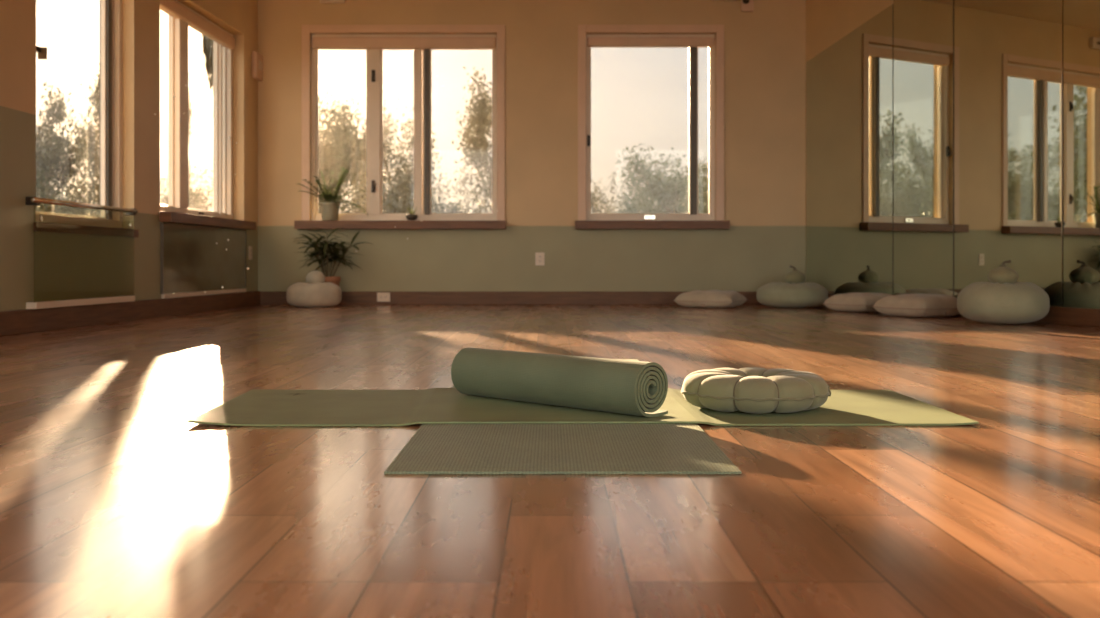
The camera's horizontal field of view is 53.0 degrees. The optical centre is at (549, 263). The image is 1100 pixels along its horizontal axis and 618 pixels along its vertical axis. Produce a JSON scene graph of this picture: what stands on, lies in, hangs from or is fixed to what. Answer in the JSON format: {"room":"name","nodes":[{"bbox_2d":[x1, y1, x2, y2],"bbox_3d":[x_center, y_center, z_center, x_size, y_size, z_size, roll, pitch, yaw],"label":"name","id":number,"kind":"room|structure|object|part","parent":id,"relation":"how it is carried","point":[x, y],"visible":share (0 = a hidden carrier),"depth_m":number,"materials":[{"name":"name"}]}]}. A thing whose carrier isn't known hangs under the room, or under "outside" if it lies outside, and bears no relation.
{"room":"exercise studio","nodes":[
{"label":"exercise studio","id":0,"kind":"room"},
{"bbox_2d":[0,0,257,310],"bbox_3d":[-3.023,-1.103,3.804,0.200,2.950,12.412,0,0,3],"label":"wall","id":1,"kind":"structure","parent":0,"point":[34,266],"depth_m":7.33,"materials":[{"name":"paint"}]},
{"bbox_2d":[26,197,137,308],"bbox_3d":[-2.766,-0.059,6.572,0.069,0.607,1.318,0,0,3],"label":"guard","id":2,"kind":"object","parent":1,"relation":"attached to","point":[29,200],"visible":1,"depth_m":6.41,"materials":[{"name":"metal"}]},
{"bbox_3d":[-2.771,0.226,6.577,0.060,0.037,1.268,0,0,3],"label":"rail","id":3,"kind":"part","parent":2,"relation":"part of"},
{"bbox_3d":[-2.746,-0.345,6.571,0.028,0.027,1.318,0,0,3],"label":"rail","id":4,"kind":"part","parent":2,"relation":"part of","materials":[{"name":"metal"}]},
{"bbox_2d":[33,0,138,236],"bbox_3d":[-2.878,-1.263,6.696,0.205,2.170,1.338,0,0,3],"label":"window","id":5,"kind":"structure","parent":1,"relation":"in","point":[109,223],"depth_m":7.18,"materials":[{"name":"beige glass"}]},
{"bbox_3d":[-2.933,-1.303,6.648,0.032,2.030,1.077,0,0,3],"label":"sash","id":6,"kind":"part","parent":5,"relation":"part of","materials":[{"name":"clear glass"}]},
{"bbox_3d":[-2.823,-0.205,6.694,0.095,0.054,1.339,0,0,3],"label":"sill","id":7,"kind":"part","parent":5,"relation":"part of","materials":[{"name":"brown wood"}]},
{"bbox_3d":[-2.905,-1.303,7.266,0.032,2.030,0.043,0,0,3],"label":"sash","id":8,"kind":"part","parent":5,"relation":"part of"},
{"bbox_2d":[0,291,260,336],"bbox_3d":[-2.903,0.308,3.899,0.030,0.128,12.212,0,0,3],"label":"baseboard","id":9,"kind":"structure","parent":1,"relation":"attached to","point":[13,322],"depth_m":6.94,"materials":[{"name":"brown wood"}]},
{"bbox_2d":[160,222,245,298],"bbox_3d":[-2.696,-0.025,8.694,0.022,0.537,1.848,0,0,3],"label":"glass panel","id":10,"kind":"object","parent":1,"relation":"attached to","point":[192,263],"visible":1,"depth_m":8.52,"materials":[{"name":"clear glass"}]},
{"bbox_3d":[-2.739,-0.041,7.777,0.018,0.505,0.013,0,0,0],"label":"trim","id":11,"kind":"part","parent":10,"relation":"part of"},
{"bbox_3d":[-2.696,0.228,8.694,0.022,0.032,1.824,0,0,3],"label":"rail","id":12,"kind":"part","parent":10,"relation":"part of","materials":[{"name":"metal"}]},
{"bbox_2d":[159,0,255,229],"bbox_3d":[-2.764,-1.148,8.708,0.295,1.700,1.922,0,0,3],"label":"window","id":13,"kind":"structure","parent":1,"relation":"in","point":[180,16],"depth_m":8.54,"materials":[{"name":"pink paint"}]},
{"bbox_3d":[-2.889,-1.198,8.107,0.032,1.540,0.559,0,0,3],"label":"sash","id":14,"kind":"part","parent":13,"relation":"part of","materials":[{"name":"clear glass"}]},
{"bbox_3d":[-2.851,-1.198,8.965,0.032,1.540,0.797,0,0,3],"label":"sash","id":15,"kind":"part","parent":13,"relation":"part of","materials":[{"name":"clear glass"}]},
{"bbox_3d":[-2.709,-0.335,8.706,0.185,0.074,1.922,0,0,3],"label":"sill","id":16,"kind":"part","parent":13,"relation":"part of","materials":[{"name":"brown wood"}]},
{"bbox_3d":[-2.828,-1.198,9.475,0.032,1.540,0.165,0,0,3],"label":"sash","id":17,"kind":"part","parent":13,"relation":"part of","materials":[{"name":"wood"}]},
{"bbox_2d":[249,246,251,259],"bbox_3d":[-2.655,-0.098,9.771,0.011,0.118,0.082,0,0,3],"label":"wall outlet","id":18,"kind":"object","parent":1,"relation":"attached to","point":[250,247],"visible":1,"depth_m":9.76,"materials":[{"name":"beige plastic"}]},
{"bbox_2d":[252,51,262,80],"bbox_3d":[-2.629,-1.778,9.927,0.049,0.240,0.240,0,0,3],"label":"wall thermostat","id":19,"kind":"object","parent":1,"relation":"attached to","point":[257,58],"visible":1,"depth_m":9.84,"materials":[{"name":"pink paint"}]},
{"bbox_2d":[154,46,497,294],"bbox_3d":[-1.438,-0.751,6.476,2.242,1.773,6.516,0,0,0],"label":"dust motes","id":20,"kind":"object","parent":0,"point":[229,137],"visible":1,"depth_m":5.35,"materials":[{"name":"white"}]},
{"bbox_2d":[258,0,805,291],"bbox_3d":[-0.165,-1.103,10.120,5.570,2.950,0.240,0,0,0],"label":"wall","id":21,"kind":"structure","parent":0,"point":[765,47],"depth_m":10.00,"materials":[{"name":"paint"}]},
{"bbox_2d":[319,0,345,2],"bbox_3d":[-1.967,-2.424,9.968,0.231,0.120,0.064,0,0,0],"label":"smoke detector","id":22,"kind":"object","parent":21,"relation":"attached to","point":[321,1],"visible":1,"depth_m":9.95,"materials":[{"name":"beige plastic"}]},
{"bbox_2d":[377,293,389,301],"bbox_3d":[-1.506,0.299,9.972,0.118,0.082,0.011,0,0,0],"label":"wall outlet","id":23,"kind":"object","parent":21,"relation":"attached to","point":[381,297],"visible":1,"depth_m":9.97,"materials":[{"name":"beige plastic"}]},
{"bbox_2d":[294,25,505,228],"bbox_3d":[-1.347,-1.242,10.025,1.897,1.853,0.270,0,0,0],"label":"window","id":24,"kind":"structure","parent":21,"relation":"in","point":[374,45],"depth_m":10.05,"materials":[{"name":"pink paint"}]},
{"bbox_2d":[298,166,367,220],"bbox_3d":[-1.959,-0.634,9.860,0.654,0.481,0.394,0,0,0],"label":"potted plant","id":25,"kind":"object","parent":24,"relation":"on","point":[329,211],"visible":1,"depth_m":9.88,"materials":[{"name":"green plant"}]},
{"bbox_3d":[-1.983,-0.472,9.930,0.191,0.155,0.191,0,0,0],"label":"pot","id":26,"kind":"part","parent":25,"relation":"part of","materials":[{"name":"grey ceramic"}]},
{"bbox_3d":[-1.906,-1.258,10.110,0.473,1.616,0.032,0,0,0],"label":"sash","id":27,"kind":"part","parent":24,"relation":"part of","materials":[{"name":"clear glass"}]},
{"bbox_3d":[-1.393,-1.258,10.110,0.318,1.616,0.032,0,0,0],"label":"sash","id":28,"kind":"part","parent":24,"relation":"part of","materials":[{"name":"clear glass"}]},
{"bbox_3d":[-1.347,-0.355,9.970,1.897,0.079,0.160,0,0,0],"label":"sill","id":29,"kind":"part","parent":24,"relation":"part of","materials":[{"name":"brown wood"}]},
{"bbox_2d":[406,207,417,219],"bbox_3d":[-1.247,-0.459,9.925,0.116,0.130,0.110,0,0,0],"label":"plant","id":30,"kind":"object","parent":24,"relation":"on","point":[410,216],"visible":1,"depth_m":9.89,"materials":[{"name":"green plant"}]},
{"bbox_3d":[-1.244,-0.419,9.925,0.110,0.050,0.110,0,0,0],"label":"dish","id":31,"kind":"part","parent":30,"relation":"part of","materials":[{"name":"ceramic"}]},
{"bbox_3d":[-0.809,-1.258,10.110,0.587,1.616,0.032,0,0,0],"label":"sash","id":32,"kind":"part","parent":24,"relation":"part of","materials":[{"name":"clear glass"}]},
{"bbox_2d":[261,292,762,304],"bbox_3d":[-0.165,0.311,9.989,4.930,0.122,0.022,0,0,0],"label":"baseboard","id":33,"kind":"structure","parent":21,"relation":"attached to","point":[267,298],"depth_m":9.98,"materials":[{"name":"brown wood"}]},
{"bbox_2d":[535,252,544,265],"bbox_3d":[-0.091,-0.045,9.994,0.082,0.118,0.011,0,0,0],"label":"wall outlet","id":34,"kind":"object","parent":21,"relation":"attached to","point":[539,256],"visible":1,"depth_m":9.99,"materials":[{"name":"beige plastic"}]},
{"bbox_2d":[575,25,729,228],"bbox_3d":[0.921,-1.242,10.025,1.388,1.853,0.270,0,0,0],"label":"window","id":35,"kind":"structure","parent":21,"relation":"in","point":[693,219],"depth_m":10.03,"materials":[{"name":"pink paint"}]},
{"bbox_3d":[0.825,-1.258,10.110,0.927,1.616,0.032,0,0,0],"label":"sash","id":36,"kind":"part","parent":35,"relation":"part of","materials":[{"name":"clear glass"}]},
{"bbox_3d":[0.921,-0.355,9.970,1.388,0.079,0.160,0,0,0],"label":"sill","id":37,"kind":"part","parent":35,"relation":"part of","materials":[{"name":"brown wood"}]},
{"bbox_3d":[1.407,-1.258,10.110,0.128,1.616,0.032,0,0,0],"label":"sash","id":38,"kind":"part","parent":35,"relation":"part of","materials":[{"name":"clear glass"}]},
{"bbox_2d":[712,0,752,11],"bbox_3d":[1.651,-2.432,9.950,0.381,0.290,0.100,0,0,0],"label":"camera","id":39,"kind":"object","parent":21,"relation":"attached to","point":[746,5],"visible":1,"depth_m":9.97,"materials":[{"name":"beige plastic"}]},
{"bbox_2d":[0,305,1099,617],"bbox_3d":[1.200,0.432,3.900,9.600,0.120,12.800,0,0,0],"label":"floor","id":40,"kind":"structure","parent":0,"point":[114,504],"depth_m":1.85,"materials":[{"name":"brown wood"}]},
{"bbox_2d":[287,282,341,306],"bbox_3d":[-2.034,0.265,9.500,0.487,0.214,0.487,0,0,0],"label":"pouf","id":41,"kind":"object","parent":40,"relation":"on","point":[326,294],"visible":0.95,"depth_m":9.32,"materials":[{"name":"grey fabric"}]},
{"bbox_2d":[306,271,324,283],"bbox_3d":[-2.022,0.120,9.499,0.161,0.125,0.161,0,0,0],"label":"cushion","id":42,"kind":"object","parent":41,"relation":"on","point":[312,277],"visible":0.83,"depth_m":9.44,"materials":[{"name":"grey fabric"}]},
{"bbox_2d":[294,227,370,305],"bbox_3d":[-1.921,0.021,9.739,0.728,0.702,0.498,0,0,0],"label":"potted plant","id":43,"kind":"object","parent":40,"relation":"on","point":[334,252],"visible":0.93,"depth_m":9.75,"materials":[{"name":"green plant"}]},
{"bbox_3d":[-1.972,0.242,9.790,0.218,0.260,0.218,0,0,0],"label":"pot","id":44,"kind":"part","parent":43,"relation":"part of","materials":[{"name":"ceramic"}]},
{"bbox_2d":[384,359,740,473],"bbox_3d":[0.022,0.369,3.098,0.631,0.005,2.305,0,0,0],"label":"yoga mat","id":45,"kind":"object","parent":40,"relation":"on","point":[434,448],"visible":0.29,"depth_m":2.15,"materials":[{"name":"green rubber"}]},
{"bbox_2d":[187,388,978,426],"bbox_3d":[0.060,0.364,2.865,1.858,0.015,0.700,0,0,0],"label":"yoga mat","id":46,"kind":"object","parent":40,"relation":"on","point":[255,407],"visible":0.73,"depth_m":2.72,"materials":[{"name":"green rubber"}]},
{"bbox_2d":[451,348,667,416],"bbox_3d":[0.006,0.295,2.811,0.650,0.129,0.124,0,0,44],"label":"yoga mat","id":47,"kind":"object","parent":46,"relation":"on","point":[629,387],"visible":1,"depth_m":2.71,"materials":[{"name":"green rubber"}]},
{"bbox_2d":[681,367,830,413],"bbox_3d":[0.522,0.321,2.815,0.375,0.090,0.375,0,0,0],"label":"cushion","id":48,"kind":"object","parent":46,"relation":"on","point":[753,390],"visible":1,"depth_m":2.67,"materials":[{"name":"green fabric"}]},
{"bbox_2d":[674,290,746,307],"bbox_3d":[1.376,0.297,9.420,0.506,0.149,0.506,0,0,24],"label":"floor cushion","id":49,"kind":"object","parent":40,"relation":"on","point":[696,298],"visible":1,"depth_m":9.23,"materials":[{"name":"beige fabric"}]},
{"bbox_2d":[756,282,827,307],"bbox_3d":[2.074,0.265,9.419,0.602,0.214,0.602,0,0,-28],"label":"pouf","id":50,"kind":"object","parent":40,"relation":"on","point":[773,294],"visible":0.96,"depth_m":9.19,"materials":[{"name":"green fabric"}]},
{"bbox_2d":[784,265,805,283],"bbox_3d":[2.094,0.091,9.420,0.178,0.163,0.178,0,0,-36],"label":"cushion","id":51,"kind":"object","parent":50,"relation":"on","point":[795,276],"visible":0.91,"depth_m":9.36,"materials":[{"name":"green fabric"}]},
{"bbox_2d":[822,293,891,311],"bbox_3d":[2.439,0.297,8.560,0.447,0.149,0.447,0,0,-31],"label":"floor cushion","id":52,"kind":"object","parent":40,"relation":"on","point":[846,302],"visible":0.73,"depth_m":8.42,"materials":[{"name":"beige fabric"}]},
{"bbox_2d":[872,294,959,316],"bbox_3d":[2.626,0.292,7.800,0.477,0.159,0.477,0,0,-31],"label":"floor cushion","id":53,"kind":"object","parent":40,"relation":"on","point":[906,305],"visible":0.96,"depth_m":7.64,"materials":[{"name":"beige fabric"}]},
{"bbox_2d":[957,282,1049,323],"bbox_3d":[2.827,0.243,6.880,0.542,0.259,0.542,0,0,36],"label":"pouf","id":54,"kind":"object","parent":40,"relation":"on","point":[985,302],"visible":0.99,"depth_m":6.68,"materials":[{"name":"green fabric"}]},
{"bbox_2d":[988,260,1018,283],"bbox_3d":[2.828,0.051,6.880,0.180,0.157,0.180,0,0,-11],"label":"cushion","id":55,"kind":"object","parent":54,"relation":"on","point":[1002,274],"visible":0.85,"depth_m":6.82,"materials":[{"name":"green fabric"}]},
{"bbox_2d":[806,0,1094,308],"bbox_3d":[4.097,-1.103,3.834,0.240,2.950,12.830,0,0,-15],"label":"wall","id":56,"kind":"structure","parent":0,"point":[827,21],"depth_m":9.52,"materials":[{"name":"paint"}]},
{"bbox_2d":[806,4,893,294],"bbox_3d":[2.501,-0.884,9.283,0.013,2.297,1.401,0,0,-15],"label":"wall mirror","id":57,"kind":"object","parent":56,"relation":"attached to","point":[850,83],"visible":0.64,"depth_m":9.16,"materials":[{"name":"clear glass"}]},
{"bbox_3d":[2.677,-0.884,8.607,0.003,2.297,0.004,0,0,-15],"label":"edge trim","id":58,"kind":"part","parent":57,"relation":"part of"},
{"bbox_2d":[894,0,953,295],"bbox_3d":[2.783,-1.132,8.230,0.013,2.792,0.766,0,0,-15],"label":"wall mirror","id":59,"kind":"object","parent":56,"relation":"attached to","point":[923,29],"visible":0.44,"depth_m":8.20,"materials":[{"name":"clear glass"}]},
{"bbox_3d":[2.877,-1.132,7.861,0.003,2.792,0.004,0,0,-15],"label":"edge trim","id":60,"kind":"part","parent":59,"relation":"part of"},
{"bbox_2d":[820,295,1099,326],"bbox_3d":[3.944,0.320,3.882,0.030,0.105,12.600,0,0,-15],"label":"baseboard","id":61,"kind":"structure","parent":56,"relation":"attached to","point":[1056,315],"depth_m":6.70,"materials":[{"name":"brown wood"}]},
{"bbox_2d":[954,0,1062,306],"bbox_3d":[3.025,-1.132,7.327,0.013,2.792,1.091,0,0,-15],"label":"wall mirror","id":62,"kind":"object","parent":56,"relation":"attached to","point":[1008,54],"visible":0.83,"depth_m":7.29,"materials":[{"name":"clear glass"}]},
{"bbox_3d":[3.160,-1.132,6.804,0.003,2.792,0.010,0,0,-15],"label":"edge trim","id":63,"kind":"part","parent":62,"relation":"part of","materials":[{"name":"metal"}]},
{"bbox_2d":[1063,0,1099,308],"bbox_3d":[3.382,-1.132,5.997,0.013,2.792,1.650,0,0,-15],"label":"wall mirror","id":64,"kind":"object","parent":56,"relation":"attached to","point":[1081,18],"visible":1,"depth_m":6.64,"materials":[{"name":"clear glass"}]},
{"label":"outside","id":65,"kind":"structure","parent":0,"visible":0},
{"bbox_3d":[-15.000,0.892,40.000,150.000,0.200,140.000,0,0,0],"label":"ground","id":66,"kind":"structure","parent":65,"visible":0},
{"bbox_2d":[36,170,75,214],"bbox_3d":[-10.472,-0.595,21.640,3.036,2.830,3.171,0,0,20],"label":"shrub","id":67,"kind":"object","parent":66,"relation":"on","point":[41,180],"visible":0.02,"depth_m":22.04,"materials":[{"name":"green plant"}]},
{"bbox_2d":[36,79,99,216],"bbox_3d":[-10.788,-1.620,24.069,2.029,4.843,2.256,0,0,13],"label":"tree","id":68,"kind":"object","parent":66,"relation":"on","point":[47,151],"visible":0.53,"depth_m":24.04,"materials":[{"name":"green plant"}]},
{"bbox_2d":[36,161,99,216],"bbox_3d":[-7.679,-0.422,17.945,2.073,2.478,2.173,0,0,-42],"label":"shrub","id":69,"kind":"object","parent":66,"relation":"on","point":[90,198],"visible":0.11,"depth_m":18.07,"materials":[{"name":"green plant"}]},
{"bbox_2d":[61,35,165,216],"bbox_3d":[-11.573,-2.723,28.968,2.445,7.051,2.343,0,0,-33],"label":"tree","id":70,"kind":"object","parent":66,"relation":"on","point":[95,138],"visible":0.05,"depth_m":28.90,"materials":[{"name":"green plant"}]},
{"bbox_2d":[160,158,212,209],"bbox_3d":[-11.757,-1.310,35.964,3.504,4.277,3.183,0,0,-43],"label":"shrub","id":71,"kind":"object","parent":66,"relation":"on","point":[199,196],"visible":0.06,"depth_m":35.80,"materials":[{"name":"green plant"}]},
{"bbox_2d":[188,67,197,207],"bbox_3d":[-9.345,-2.171,27.984,0.667,5.945,0.684,0,0,33],"label":"tree","id":72,"kind":"object","parent":66,"relation":"on","point":[190,112],"visible":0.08,"depth_m":28.04,"materials":[{"name":"green plant"}]},
{"bbox_2d":[201,34,212,115],"bbox_3d":[-7.785,-3.392,26.003,0.760,8.388,0.690,0,0,32],"label":"tree","id":73,"kind":"object","parent":66,"relation":"on","point":[207,42],"visible":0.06,"depth_m":25.92,"materials":[{"name":"green plant"}]},
{"bbox_2d":[318,85,394,212],"bbox_3d":[-6.143,-1.996,30.111,3.653,5.596,3.383,0,0,-21],"label":"tree","id":74,"kind":"object","parent":66,"relation":"on","point":[340,153],"visible":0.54,"depth_m":29.49,"materials":[{"name":"green plant"}]},
{"bbox_2d":[318,164,398,212],"bbox_3d":[-3.388,-0.422,18.070,2.028,2.478,1.935,0,0,-32],"label":"shrub","id":75,"kind":"object","parent":66,"relation":"on","point":[355,198],"visible":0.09,"depth_m":17.92,"materials":[{"name":"green plant"}]},
{"bbox_2d":[344,94,442,212],"bbox_3d":[-5.137,-2.531,36.085,3.538,6.667,3.416,0,0,29],"label":"tree","id":76,"kind":"object","parent":66,"relation":"on","point":[388,132],"visible":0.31,"depth_m":35.76,"materials":[{"name":"green plant"}]},
{"bbox_2d":[362,164,443,212],"bbox_3d":[-3.073,-0.649,22.963,1.801,2.939,1.983,0,0,-36],"label":"shrub","id":77,"kind":"object","parent":66,"relation":"on","point":[397,206],"visible":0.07,"depth_m":22.85,"materials":[{"name":"green plant"}]},
{"bbox_2d":[413,171,490,212],"bbox_3d":[-1.815,-0.439,19.992,1.836,2.513,1.667,0,0,-25],"label":"shrub","id":78,"kind":"object","parent":66,"relation":"on","point":[456,208],"visible":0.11,"depth_m":19.79,"materials":[{"name":"green plant"}]},
{"bbox_2d":[449,67,491,212],"bbox_3d":[-1.333,-2.680,30.998,3.339,6.965,3.485,0,0,-21],"label":"tree","id":79,"kind":"object","parent":66,"relation":"on","point":[482,118],"visible":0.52,"depth_m":30.66,"materials":[{"name":"green plant"}]},
{"bbox_2d":[591,172,624,212],"bbox_3d":[1.209,-0.603,24.000,1.446,2.844,1.506,0,0,-13],"label":"shrub","id":80,"kind":"object","parent":66,"relation":"on","point":[596,199],"visible":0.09,"depth_m":23.83,"materials":[{"name":"green plant"}]},
{"bbox_2d":[618,185,668,212],"bbox_3d":[1.725,-0.306,20.018,1.429,2.244,1.578,0,0,-25],"label":"shrub","id":81,"kind":"object","parent":66,"relation":"on","point":[633,208],"visible":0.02,"depth_m":20.10,"materials":[{"name":"green plant"}]},
{"bbox_2d":[609,144,708,212],"bbox_3d":[3.523,-1.414,32.928,3.926,4.433,4.197,0,0,-17],"label":"tree","id":82,"kind":"object","parent":66,"relation":"on","point":[673,187],"visible":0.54,"depth_m":32.52,"materials":[{"name":"green plant"}]},
{"bbox_2d":[674,184,708,212],"bbox_3d":[2.967,-0.425,21.964,1.560,2.486,1.494,0,0,21],"label":"shrub","id":83,"kind":"object","parent":66,"relation":"on","point":[683,205],"visible":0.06,"depth_m":21.96,"materials":[{"name":"green plant"}]},
{"bbox_2d":[678,156,708,212],"bbox_3d":[5.939,-1.607,38.945,2.867,4.818,2.875,0,0,-42],"label":"tree","id":84,"kind":"object","parent":66,"relation":"on","point":[702,165],"visible":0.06,"depth_m":38.56,"materials":[{"name":"green plant"}]}
]}

